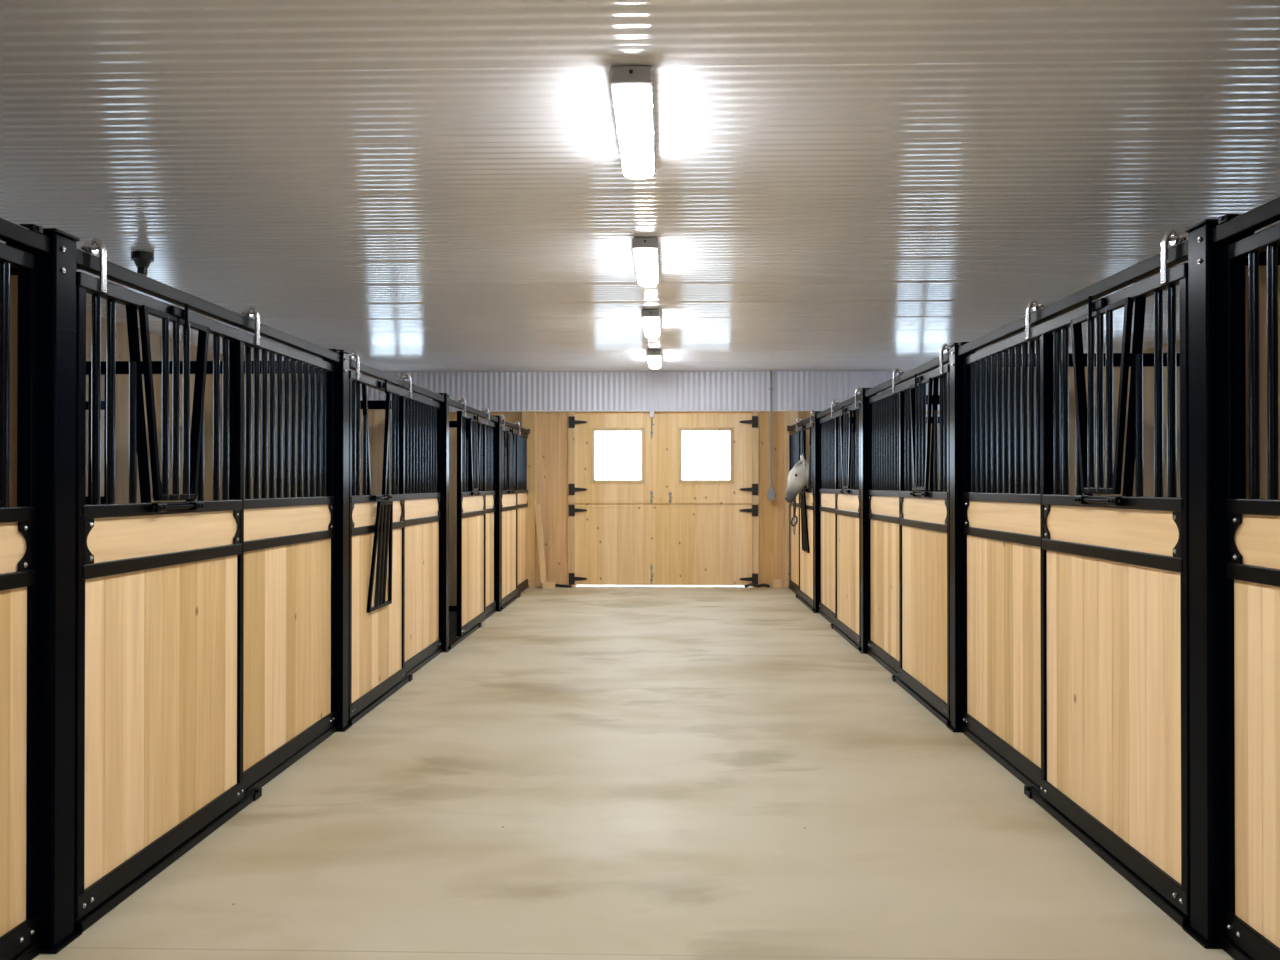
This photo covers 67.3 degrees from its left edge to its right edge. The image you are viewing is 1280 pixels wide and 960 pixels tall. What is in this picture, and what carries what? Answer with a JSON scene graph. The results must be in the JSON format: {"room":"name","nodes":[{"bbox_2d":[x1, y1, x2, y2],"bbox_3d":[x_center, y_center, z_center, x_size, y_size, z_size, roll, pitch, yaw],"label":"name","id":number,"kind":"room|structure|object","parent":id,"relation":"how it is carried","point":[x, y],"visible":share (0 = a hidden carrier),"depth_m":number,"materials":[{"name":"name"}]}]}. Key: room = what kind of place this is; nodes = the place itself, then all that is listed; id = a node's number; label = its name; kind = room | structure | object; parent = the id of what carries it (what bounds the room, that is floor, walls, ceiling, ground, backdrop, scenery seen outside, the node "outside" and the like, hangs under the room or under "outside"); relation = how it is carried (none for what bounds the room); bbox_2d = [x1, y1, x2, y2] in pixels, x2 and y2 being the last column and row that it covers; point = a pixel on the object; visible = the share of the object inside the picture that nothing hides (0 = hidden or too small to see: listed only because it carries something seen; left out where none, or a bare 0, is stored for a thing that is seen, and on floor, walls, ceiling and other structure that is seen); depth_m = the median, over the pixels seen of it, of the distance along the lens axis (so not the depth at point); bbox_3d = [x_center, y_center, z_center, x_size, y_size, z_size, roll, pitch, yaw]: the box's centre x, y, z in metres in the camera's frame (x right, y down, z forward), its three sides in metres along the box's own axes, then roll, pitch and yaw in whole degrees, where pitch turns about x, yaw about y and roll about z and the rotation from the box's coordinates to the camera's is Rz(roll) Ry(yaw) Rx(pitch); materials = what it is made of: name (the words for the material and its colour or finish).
{"room":"farm building","nodes":[
{"label":"farm building","id":0,"kind":"room"},
{"bbox_2d":[86,313,244,400],"bbox_3d":[-5.570,-0.036,5.447,0.120,3.330,18.000,0,0,1],"label":"wall","id":1,"kind":"structure","parent":0,"point":[122,345],"depth_m":10.01,"materials":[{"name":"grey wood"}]},
{"bbox_2d":[32,586,1233,959],"bbox_3d":[-1.785,1.578,5.320,7.655,0.100,17.960,0,0,1],"label":"floor","id":2,"kind":"structure","parent":0,"point":[590,772],"depth_m":4.21,"materials":[{"name":"concrete"}]},
{"bbox_2d":[9,266,17,506],"bbox_3d":[-3.791,0.384,3.198,3.546,2.265,0.060,0,0,1],"label":"wall","id":3,"kind":"structure","parent":2,"relation":"on","point":[13,271],"depth_m":3.14,"materials":[{"name":"brown wood"}]},
{"bbox_2d":[11,942,38,959],"bbox_3d":[-1.980,1.492,2.384,0.090,0.040,1.378,0,0,1],"label":"floor guide","id":4,"kind":"object","parent":2,"relation":"on","point":[32,951],"visible":0.49,"depth_m":3.03,"materials":[{"name":"black metal"}]},
{"bbox_2d":[0,242,39,959],"bbox_3d":[-1.963,0.374,2.384,0.057,2.193,1.408,0,0,1],"label":"panel","id":5,"kind":"object","parent":4,"relation":"on","point":[19,526],"visible":1,"depth_m":3.01,"materials":[{"name":"metal"}]},
{"bbox_2d":[17,228,81,953],"bbox_3d":[-1.944,0.353,3.150,0.160,2.327,0.140,0,0,1],"label":"post","id":6,"kind":"object","parent":2,"relation":"on","point":[57,400],"visible":0.76,"depth_m":3.10,"materials":[{"name":"metal"}]},
{"bbox_2d":[0,218,49,252],"bbox_3d":[-1.949,-0.770,2.401,0.079,0.075,1.390,0,0,1],"label":"door track","id":7,"kind":"object","parent":6,"relation":"attached to","point":[30,237],"visible":0.93,"depth_m":2.99,"materials":[{"name":"metal"}]},
{"bbox_2d":[76,248,339,362],"bbox_3d":[-1.893,-0.759,4.540,0.079,0.075,2.650,0,0,1],"label":"door track","id":8,"kind":"object","parent":6,"relation":"attached to","point":[85,261],"visible":0.77,"depth_m":4.04,"materials":[{"name":"metal"}]},
{"bbox_2d":[74,238,260,920],"bbox_3d":[-1.872,0.318,3.930,0.102,2.315,1.440,0,0,1],"label":"door","id":9,"kind":"structure","parent":8,"relation":"hanging from","point":[159,586],"depth_m":3.68,"materials":[{"name":"wood"}]},
{"bbox_2d":[86,361,315,504],"bbox_3d":[-3.719,0.399,5.967,3.546,2.265,0.060,0,0,1],"label":"wall","id":10,"kind":"structure","parent":2,"relation":"on","point":[121,367],"depth_m":5.93,"materials":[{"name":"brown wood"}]},
{"bbox_2d":[74,725,335,931],"bbox_3d":[-1.895,1.501,4.528,0.150,0.046,2.626,0,0,1],"label":"floor guide","id":11,"kind":"object","parent":2,"relation":"on","point":[252,793],"visible":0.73,"depth_m":3.96,"materials":[{"name":"black metal"}]},
{"bbox_2d":[229,330,334,789],"bbox_3d":[-1.891,0.389,5.153,0.057,2.193,1.408,0,0,1],"label":"panel","id":12,"kind":"object","parent":11,"relation":"on","point":[289,542],"visible":0.79,"depth_m":5.14,"materials":[{"name":"wood"}]},
{"bbox_2d":[86,400,390,495],"bbox_3d":[-3.647,0.413,8.736,3.546,2.265,0.060,0,0,1],"label":"wall","id":13,"kind":"structure","parent":2,"relation":"on","point":[376,408],"depth_m":8.69,"materials":[{"name":"brown wood"}]},
{"bbox_2d":[327,349,351,731],"bbox_3d":[-1.872,0.367,5.919,0.160,2.327,0.140,0,0,1],"label":"post","id":14,"kind":"object","parent":2,"relation":"on","point":[342,368],"visible":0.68,"depth_m":5.87,"materials":[{"name":"metal"}]},
{"bbox_2d":[349,358,444,401],"bbox_3d":[-1.821,-0.744,7.309,0.079,0.075,2.650,0,0,1],"label":"door track","id":15,"kind":"object","parent":14,"relation":"attached to","point":[365,369],"visible":0.68,"depth_m":7.03,"materials":[{"name":"metal"}]},
{"bbox_2d":[349,350,411,718],"bbox_3d":[-1.795,0.332,6.699,0.113,2.315,1.440,0,0,1],"label":"door","id":16,"kind":"structure","parent":15,"relation":"hanging from","point":[376,522],"depth_m":6.51,"materials":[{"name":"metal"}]},
{"bbox_2d":[348,648,441,724],"bbox_3d":[-1.823,1.515,7.297,0.150,0.046,2.626,0,0,1],"label":"floor guide","id":17,"kind":"object","parent":2,"relation":"on","point":[408,676],"visible":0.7,"depth_m":6.91,"materials":[{"name":"black metal"}]},
{"bbox_2d":[400,388,440,672],"bbox_3d":[-1.819,0.403,7.922,0.057,2.193,1.408,0,0,1],"label":"panel","id":18,"kind":"object","parent":17,"relation":"on","point":[422,414],"visible":0.73,"depth_m":8.01,"materials":[{"name":"metal"}]},
{"bbox_2d":[433,393,450,651],"bbox_3d":[-1.800,0.382,8.688,0.160,2.327,0.140,0,0,1],"label":"post","id":19,"kind":"object","parent":2,"relation":"on","point":[444,405],"visible":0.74,"depth_m":8.63,"materials":[{"name":"metal"}]},
{"bbox_2d":[449,398,497,421],"bbox_3d":[-1.749,-0.730,10.078,0.079,0.075,2.650,0,0,1],"label":"door track","id":20,"kind":"object","parent":19,"relation":"attached to","point":[453,403],"visible":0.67,"depth_m":9.89,"materials":[{"name":"metal"}]},
{"bbox_2d":[457,397,489,635],"bbox_3d":[-1.715,0.350,9.968,0.102,2.315,1.440,0,0,1],"label":"door","id":21,"kind":"structure","parent":20,"relation":"hanging from","point":[471,506],"depth_m":9.71,"materials":[{"name":"wood"}]},
{"bbox_2d":[449,421,465,610],"bbox_3d":[-3.575,0.428,11.505,3.546,2.265,0.060,0,0,1],"label":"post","id":22,"kind":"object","parent":2,"relation":"on","point":[452,424],"depth_m":11.45,"materials":[{"name":"brown wood"}]},
{"bbox_2d":[449,608,495,648],"bbox_3d":[-1.751,1.530,10.066,0.150,0.046,2.626,0,0,1],"label":"floor guide","id":23,"kind":"object","parent":2,"relation":"on","point":[454,639],"visible":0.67,"depth_m":9.35,"materials":[{"name":"black metal"}]},
{"bbox_2d":[468,420,495,614],"bbox_3d":[-1.747,0.417,10.691,0.057,2.193,1.408,0,0,1],"label":"panel","id":24,"kind":"object","parent":23,"relation":"on","point":[491,428],"visible":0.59,"depth_m":11.13,"materials":[{"name":"wood"}]},
{"bbox_2d":[492,415,501,611],"bbox_3d":[-1.728,0.397,11.457,0.160,2.327,0.140,0,0,1],"label":"post","id":25,"kind":"object","parent":2,"relation":"on","point":[498,424],"visible":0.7,"depth_m":11.40,"materials":[{"name":"metal"}]},
{"bbox_2d":[501,419,529,433],"bbox_3d":[-1.677,-0.715,12.847,0.079,0.075,2.650,0,0,1],"label":"door track","id":26,"kind":"object","parent":25,"relation":"attached to","point":[507,424],"visible":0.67,"depth_m":12.81,"materials":[{"name":"metal"}]},
{"bbox_2d":[500,414,520,605],"bbox_3d":[-1.656,0.361,12.238,0.102,2.315,1.440,0,0,1],"label":"door","id":27,"kind":"structure","parent":26,"relation":"hanging from","point":[509,437],"depth_m":12.12,"materials":[{"name":"wood"}]},
{"bbox_2d":[501,585,528,609],"bbox_3d":[-1.679,1.544,12.835,0.150,0.046,2.626,0,0,1],"label":"floor guide","id":28,"kind":"object","parent":2,"relation":"on","point":[518,595],"visible":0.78,"depth_m":12.53,"materials":[{"name":"black metal"}]},
{"bbox_2d":[517,433,528,590],"bbox_3d":[-1.675,0.432,13.460,0.057,2.193,1.408,0,0,1],"label":"panel","id":29,"kind":"object","parent":28,"relation":"on","point":[522,581],"visible":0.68,"depth_m":13.63,"materials":[{"name":"wood"}]},
{"bbox_2d":[535,504,546,587],"bbox_3d":[-1.455,0.964,14.063,0.224,1.221,0.091,0,0,41],"label":"leaning board","id":30,"kind":"object","parent":2,"relation":"on","point":[541,557],"visible":0.86,"depth_m":14.04,"materials":[{"name":"brown wood"}]},
{"bbox_2d":[542,582,554,588],"bbox_3d":[-1.328,1.528,13.931,0.190,0.090,0.120,0,0,-10],"label":"wood block","id":31,"kind":"object","parent":2,"relation":"on","point":[545,585],"visible":1,"depth_m":13.88,"materials":[{"name":"brown wood"}]},
{"bbox_2d":[555,584,571,587],"bbox_3d":[-1.159,1.548,14.068,0.331,0.052,0.080,0,0,9],"label":"roll","id":32,"kind":"object","parent":2,"relation":"on","point":[556,585],"visible":0.72,"depth_m":14.04,"materials":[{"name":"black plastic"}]},
{"bbox_2d":[744,583,769,587],"bbox_3d":[1.705,1.537,14.003,0.375,0.071,0.064,0,0,1],"label":"door stop","id":33,"kind":"object","parent":2,"relation":"on","point":[750,584],"visible":1,"depth_m":13.98,"materials":[{"name":"black plastic"}]},
{"bbox_2d":[773,579,781,588],"bbox_3d":[1.994,1.511,13.965,0.120,0.125,0.100,0,0,1],"label":"wood block","id":34,"kind":"object","parent":2,"relation":"on","point":[777,583],"visible":1,"depth_m":13.92,"materials":[{"name":"brown wood"}]},
{"bbox_2d":[789,585,813,610],"bbox_3d":[2.143,1.544,12.691,0.150,0.046,2.576,0,0,1],"label":"floor guide","id":35,"kind":"object","parent":2,"relation":"on","point":[803,601],"visible":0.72,"depth_m":12.36,"materials":[{"name":"black metal"}]},
{"bbox_2d":[789,429,805,591],"bbox_3d":[2.171,0.412,13.315,0.057,2.230,1.358,0,0,1],"label":"panel","id":36,"kind":"object","parent":35,"relation":"on","point":[793,435],"visible":0.4,"depth_m":13.53,"materials":[{"name":"wood"}]},
{"bbox_2d":[791,498,797,534],"bbox_3d":[2.076,0.445,12.928,0.113,0.596,0.115,0,0,-42],"label":"halter","id":37,"kind":"object","parent":36,"relation":"hanging from","point":[793,523],"visible":0.91,"depth_m":12.89,"materials":[{"name":"leather"}]},
{"bbox_2d":[812,411,825,612],"bbox_3d":[2.120,0.376,11.337,0.160,2.367,0.140,0,0,1],"label":"post","id":38,"kind":"object","parent":2,"relation":"on","point":[816,420],"visible":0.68,"depth_m":11.28,"materials":[{"name":"metal"}]},
{"bbox_2d":[787,415,813,430],"bbox_3d":[2.141,-0.755,12.703,0.079,0.076,2.600,0,0,1],"label":"door track","id":39,"kind":"object","parent":38,"relation":"attached to","point":[806,421],"visible":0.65,"depth_m":12.70,"materials":[{"name":"metal"}]},
{"bbox_2d":[796,410,813,607],"bbox_3d":[2.084,0.340,12.120,0.113,2.355,1.440,0,0,1],"label":"door","id":40,"kind":"structure","parent":39,"relation":"hanging from","point":[806,495],"depth_m":11.88,"materials":[{"name":"wood"}]},
{"bbox_2d":[818,610,860,649],"bbox_3d":[2.072,1.529,9.972,0.150,0.046,2.576,0,0,1],"label":"floor guide","id":41,"kind":"object","parent":2,"relation":"on","point":[820,612],"visible":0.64,"depth_m":9.65,"materials":[{"name":"black metal"}]},
{"bbox_2d":[819,414,834,621],"bbox_3d":[2.101,0.398,10.596,0.057,2.230,1.358,0,0,1],"label":"panel","id":42,"kind":"object","parent":41,"relation":"on","point":[826,424],"visible":0.73,"depth_m":10.77,"materials":[{"name":"wood"}]},
{"bbox_2d":[858,388,876,653],"bbox_3d":[2.050,0.362,8.618,0.160,2.367,0.140,0,0,1],"label":"post","id":43,"kind":"object","parent":2,"relation":"on","point":[863,400],"visible":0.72,"depth_m":8.56,"materials":[{"name":"metal"}]},
{"bbox_2d":[817,394,859,417],"bbox_3d":[2.071,-0.769,9.984,0.079,0.076,2.600,0,0,1],"label":"door track","id":44,"kind":"object","parent":43,"relation":"attached to","point":[850,401],"visible":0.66,"depth_m":9.86,"materials":[{"name":"metal"}]},
{"bbox_2d":[831,387,860,645],"bbox_3d":[2.019,0.326,9.401,0.102,2.355,1.440,0,0,1],"label":"door","id":45,"kind":"structure","parent":44,"relation":"hanging from","point":[847,502],"depth_m":9.24,"materials":[{"name":"wood"}]},
{"bbox_2d":[867,649,949,725],"bbox_3d":[2.002,1.515,7.253,0.150,0.046,2.576,0,0,1],"label":"floor guide","id":46,"kind":"object","parent":2,"relation":"on","point":[895,675],"visible":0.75,"depth_m":6.88,"materials":[{"name":"black metal"}]},
{"bbox_2d":[868,388,898,672],"bbox_3d":[2.030,0.383,7.877,0.057,2.230,1.358,0,0,1],"label":"panel","id":47,"kind":"object","parent":46,"relation":"on","point":[883,408],"visible":0.73,"depth_m":7.98,"materials":[{"name":"metal"}]},
{"bbox_2d":[946,343,968,731],"bbox_3d":[1.979,0.348,5.899,0.160,2.367,0.140,0,0,1],"label":"post","id":48,"kind":"object","parent":2,"relation":"on","point":[955,361],"visible":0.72,"depth_m":5.85,"materials":[{"name":"metal"}]},
{"bbox_2d":[865,352,948,396],"bbox_3d":[2.000,-0.783,7.265,0.079,0.076,2.600,0,0,1],"label":"door track","id":49,"kind":"object","parent":48,"relation":"attached to","point":[932,364],"visible":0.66,"depth_m":7.02,"materials":[{"name":"metal"}]},
{"bbox_2d":[892,343,949,719],"bbox_3d":[1.948,0.312,6.682,0.102,2.355,1.440,0,0,1],"label":"door","id":50,"kind":"structure","parent":49,"relation":"hanging from","point":[924,516],"depth_m":6.47,"materials":[{"name":"wood"}]},
{"bbox_2d":[962,726,1189,926],"bbox_3d":[1.931,1.501,4.534,0.150,0.046,2.576,0,0,1],"label":"floor guide","id":51,"kind":"object","parent":2,"relation":"on","point":[1031,790],"visible":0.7,"depth_m":3.99,"materials":[{"name":"black metal"}]},
{"bbox_2d":[963,331,1061,786],"bbox_3d":[1.959,0.369,5.158,0.057,2.230,1.358,0,0,1],"label":"panel","id":52,"kind":"object","parent":51,"relation":"on","point":[1002,574],"visible":0.81,"depth_m":5.19,"materials":[{"name":"metal"}]},
{"bbox_2d":[1182,219,1245,948],"bbox_3d":[1.908,0.333,3.180,0.160,2.367,0.140,0,0,1],"label":"post","id":53,"kind":"object","parent":2,"relation":"on","point":[1205,335],"visible":0.71,"depth_m":3.13,"materials":[{"name":"metal"}]},
{"bbox_2d":[958,240,1187,355],"bbox_3d":[1.929,-0.797,4.546,0.079,0.076,2.600,0,0,1],"label":"door track","id":54,"kind":"object","parent":53,"relation":"attached to","point":[1177,254],"visible":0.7,"depth_m":4.08,"materials":[{"name":"metal"}]},
{"bbox_2d":[1025,229,1189,915],"bbox_3d":[1.878,0.298,3.963,0.102,2.355,1.440,0,0,1],"label":"door","id":55,"kind":"structure","parent":54,"relation":"hanging from","point":[1115,696],"depth_m":3.72,"materials":[{"name":"wood"}]},
{"bbox_2d":[1212,197,1279,243],"bbox_3d":[1.874,-0.809,2.431,0.079,0.076,1.390,0,0,1],"label":"door track","id":56,"kind":"object","parent":53,"relation":"attached to","point":[1230,227],"visible":0.95,"depth_m":2.96,"materials":[{"name":"metal"}]},
{"bbox_2d":[1222,938,1253,959],"bbox_3d":[1.906,1.493,2.413,0.090,0.040,1.378,0,0,1],"label":"floor guide","id":57,"kind":"object","parent":2,"relation":"on","point":[1228,946],"visible":0.49,"depth_m":3.04,"materials":[{"name":"black metal"}]},
{"bbox_2d":[1222,223,1279,959],"bbox_3d":[1.889,0.355,2.439,0.057,2.230,1.358,0,0,1],"label":"panel","id":58,"kind":"object","parent":57,"relation":"on","point":[1251,526],"visible":1,"depth_m":2.98,"materials":[{"name":"metal"}]},
{"bbox_2d":[0,0,1279,371],"bbox_3d":[0.287,-1.656,5.293,11.700,0.017,17.820,0,0,1],"label":"ceiling","id":59,"kind":"structure","parent":0,"point":[403,185],"depth_m":4.89,"materials":[{"name":"white metal"}]},
{"bbox_2d":[131,251,153,275],"bbox_3d":[-3.601,-1.510,6.954,0.149,0.260,0.149,0,0,1],"label":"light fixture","id":60,"kind":"object","parent":59,"relation":"attached to","point":[142,260],"visible":0.76,"depth_m":6.92,"materials":[{"name":"black plastic"}]},
{"bbox_2d":[610,66,655,178],"bbox_3d":[-0.021,-1.599,4.398,0.180,0.108,1.149,0,0,1],"label":"ceiling light","id":61,"kind":"object","parent":59,"relation":"attached to","point":[631,86],"visible":1,"depth_m":4.12,"materials":[{"name":"grey plastic"}]},
{"bbox_2d":[632,237,658,285],"bbox_3d":[0.048,-1.585,7.057,0.180,0.108,1.149,0,0,1],"label":"ceiling light","id":62,"kind":"object","parent":59,"relation":"attached to","point":[645,250],"visible":1,"depth_m":6.75,"materials":[{"name":"grey plastic"}]},
{"bbox_2d":[634,249,657,285],"bbox_3d":[0.048,-1.554,7.059,0.156,0.046,1.052,0,0,1],"label":"diffuser","id":63,"kind":"object","parent":62,"relation":"attached to","point":[646,260],"depth_m":6.93,"materials":[{"name":"white plastic"}]},
{"bbox_2d":[642,309,660,337],"bbox_3d":[0.118,-1.571,9.726,0.180,0.108,1.149,0,0,1],"label":"ceiling light","id":64,"kind":"object","parent":59,"relation":"attached to","point":[650,318],"visible":1,"depth_m":9.39,"materials":[{"name":"grey plastic"}]},
{"bbox_2d":[643,318,659,337],"bbox_3d":[0.118,-1.540,9.728,0.156,0.046,1.052,0,0,1],"label":"diffuser","id":65,"kind":"object","parent":64,"relation":"attached to","point":[651,328],"depth_m":9.63,"materials":[{"name":"white plastic"}]},
{"bbox_2d":[647,350,661,368],"bbox_3d":[0.188,-1.557,12.445,0.180,0.108,1.149,0,0,1],"label":"ceiling light","id":66,"kind":"object","parent":59,"relation":"attached to","point":[654,357],"visible":1,"depth_m":12.03,"materials":[{"name":"grey plastic"}]},
{"bbox_2d":[648,356,660,368],"bbox_3d":[0.189,-1.526,12.447,0.156,0.046,1.052,0,0,1],"label":"diffuser","id":67,"kind":"object","parent":66,"relation":"attached to","point":[654,362],"depth_m":12.31,"materials":[{"name":"white plastic"}]},
{"bbox_2d":[767,371,774,499],"bbox_3d":[1.921,-0.653,14.072,0.110,1.894,0.067,0,0,1],"label":"conduit","id":68,"kind":"object","parent":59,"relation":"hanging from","point":[771,492],"visible":1,"depth_m":14.07,"materials":[{"name":"grey plastic"}]},
{"bbox_2d":[360,371,939,586],"bbox_3d":[0.520,0.009,14.244,11.600,3.330,0.174,0,0,1],"label":"wall","id":69,"kind":"structure","parent":0,"point":[643,390],"depth_m":14.18,"materials":[{"name":"white metal"}]},
{"bbox_2d":[522,411,535,586],"bbox_3d":[-1.635,0.284,14.165,0.195,2.581,0.158,0,0,1],"label":"trim","id":70,"kind":"structure","parent":69,"relation":"attached to","point":[528,417],"depth_m":14.09,"materials":[{"name":"brown wood"}]},
{"bbox_2d":[568,412,573,586],"bbox_3d":[-1.023,0.284,14.220,0.086,2.581,0.019,0,0,1],"label":"trim","id":71,"kind":"structure","parent":69,"relation":"attached to","point":[570,430],"depth_m":14.21,"materials":[{"name":"brown wood"}]},
{"bbox_2d":[569,504,660,584],"bbox_3d":[-0.347,0.958,14.217,1.413,1.192,0.117,0,0,1],"label":"door","id":72,"kind":"structure","parent":69,"relation":"in","point":[615,544],"depth_m":14.21,"materials":[{"name":"brown wood"}]},
{"bbox_2d":[569,409,660,503],"bbox_3d":[-0.347,-0.325,14.223,1.413,1.441,0.118,0,0,1],"label":"door","id":73,"kind":"structure","parent":69,"relation":"in","point":[585,489],"depth_m":14.21,"materials":[{"name":"brown wood"}]},
{"bbox_2d":[575,413,751,585],"bbox_3d":[0.344,0.338,14.276,2.633,2.654,0.027,0,0,1],"label":"trim","id":74,"kind":"structure","parent":69,"relation":"attached to","point":[598,413],"depth_m":14.26,"materials":[{"name":"brown wood"}]},
{"bbox_2d":[449,409,939,411],"bbox_3d":[0.519,-1.020,14.174,11.560,0.022,0.044,0,0,1],"label":"trim","id":75,"kind":"structure","parent":69,"relation":"attached to","point":[938,409],"depth_m":14.17,"materials":[{"name":"white wood"}]},
{"bbox_2d":[661,504,757,584],"bbox_3d":[1.024,0.958,14.178,1.426,1.192,0.082,0,0,1],"label":"door","id":76,"kind":"structure","parent":69,"relation":"in","point":[702,544],"depth_m":14.18,"materials":[{"name":"brown wood"}]},
{"bbox_2d":[661,414,757,504],"bbox_3d":[1.024,-0.292,14.188,1.426,1.373,0.117,0,0,1],"label":"door","id":77,"kind":"structure","parent":69,"relation":"in","point":[739,490],"depth_m":14.18,"materials":[{"name":"brown wood"}]},
{"bbox_2d":[753,412,758,586],"bbox_3d":[1.706,0.284,14.149,0.086,2.581,0.019,0,0,1],"label":"trim","id":78,"kind":"structure","parent":69,"relation":"attached to","point":[755,430],"depth_m":14.14,"materials":[{"name":"brown wood"}]},
{"bbox_2d":[785,411,798,587],"bbox_3d":[2.219,0.283,14.065,0.185,2.581,0.158,0,0,1],"label":"trim","id":79,"kind":"structure","parent":69,"relation":"attached to","point":[790,416],"depth_m":13.99,"materials":[{"name":"brown wood"}]},
{"bbox_2d":[1142,340,1179,352],"bbox_3d":[6.146,-0.038,5.142,0.120,3.330,18.000,0,0,1],"label":"wall","id":80,"kind":"structure","parent":0,"point":[1149,350],"depth_m":11.45,"materials":[{"name":"brown wood"}]},
{"bbox_3d":[4.113,1.578,5.167,4.145,0.098,17.960,0,0,1],"label":"floor","id":81,"kind":"structure","parent":0,"visible":0},
{"bbox_2d":[785,454,808,502],"bbox_3d":[3.023,0.626,12.012,2.413,1.895,0.521,0,0,1],"label":"horse","id":82,"kind":"object","parent":81,"relation":"on","point":[798,477],"visible":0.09,"depth_m":11.98},
{"bbox_2d":[849,417,939,489],"bbox_3d":[4.218,0.407,11.282,4.046,2.304,0.060,0,0,1],"label":"wall","id":83,"kind":"structure","parent":81,"relation":"on","point":[852,417],"depth_m":11.29,"materials":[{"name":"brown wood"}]},
{"bbox_2d":[912,395,939,491],"bbox_3d":[4.147,0.393,8.563,4.046,2.304,0.060,0,0,1],"label":"wall","id":84,"kind":"structure","parent":81,"relation":"on","point":[926,395],"depth_m":8.58,"materials":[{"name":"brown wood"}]},
{"bbox_2d":[991,353,1179,496],"bbox_3d":[4.076,0.379,5.844,4.046,2.304,0.060,0,0,1],"label":"wall","id":85,"kind":"structure","parent":81,"relation":"on","point":[1148,358],"depth_m":5.86,"materials":[{"name":"brown wood"}]},
{"bbox_2d":[1245,245,1279,499],"bbox_3d":[4.006,0.365,3.125,4.046,2.304,0.060,0,0,1],"label":"wall","id":86,"kind":"structure","parent":81,"relation":"on","point":[1263,255],"depth_m":3.16,"materials":[{"name":"brown wood"}]},
{"label":"outside","id":87,"kind":"structure","parent":0,"visible":0},
{"bbox_2d":[577,585,743,585],"bbox_3d":[0.390,1.701,14.986,80.000,0.035,90.000,0,0,1],"label":"ground","id":88,"kind":"structure","parent":87,"point":[577,585],"depth_m":15.35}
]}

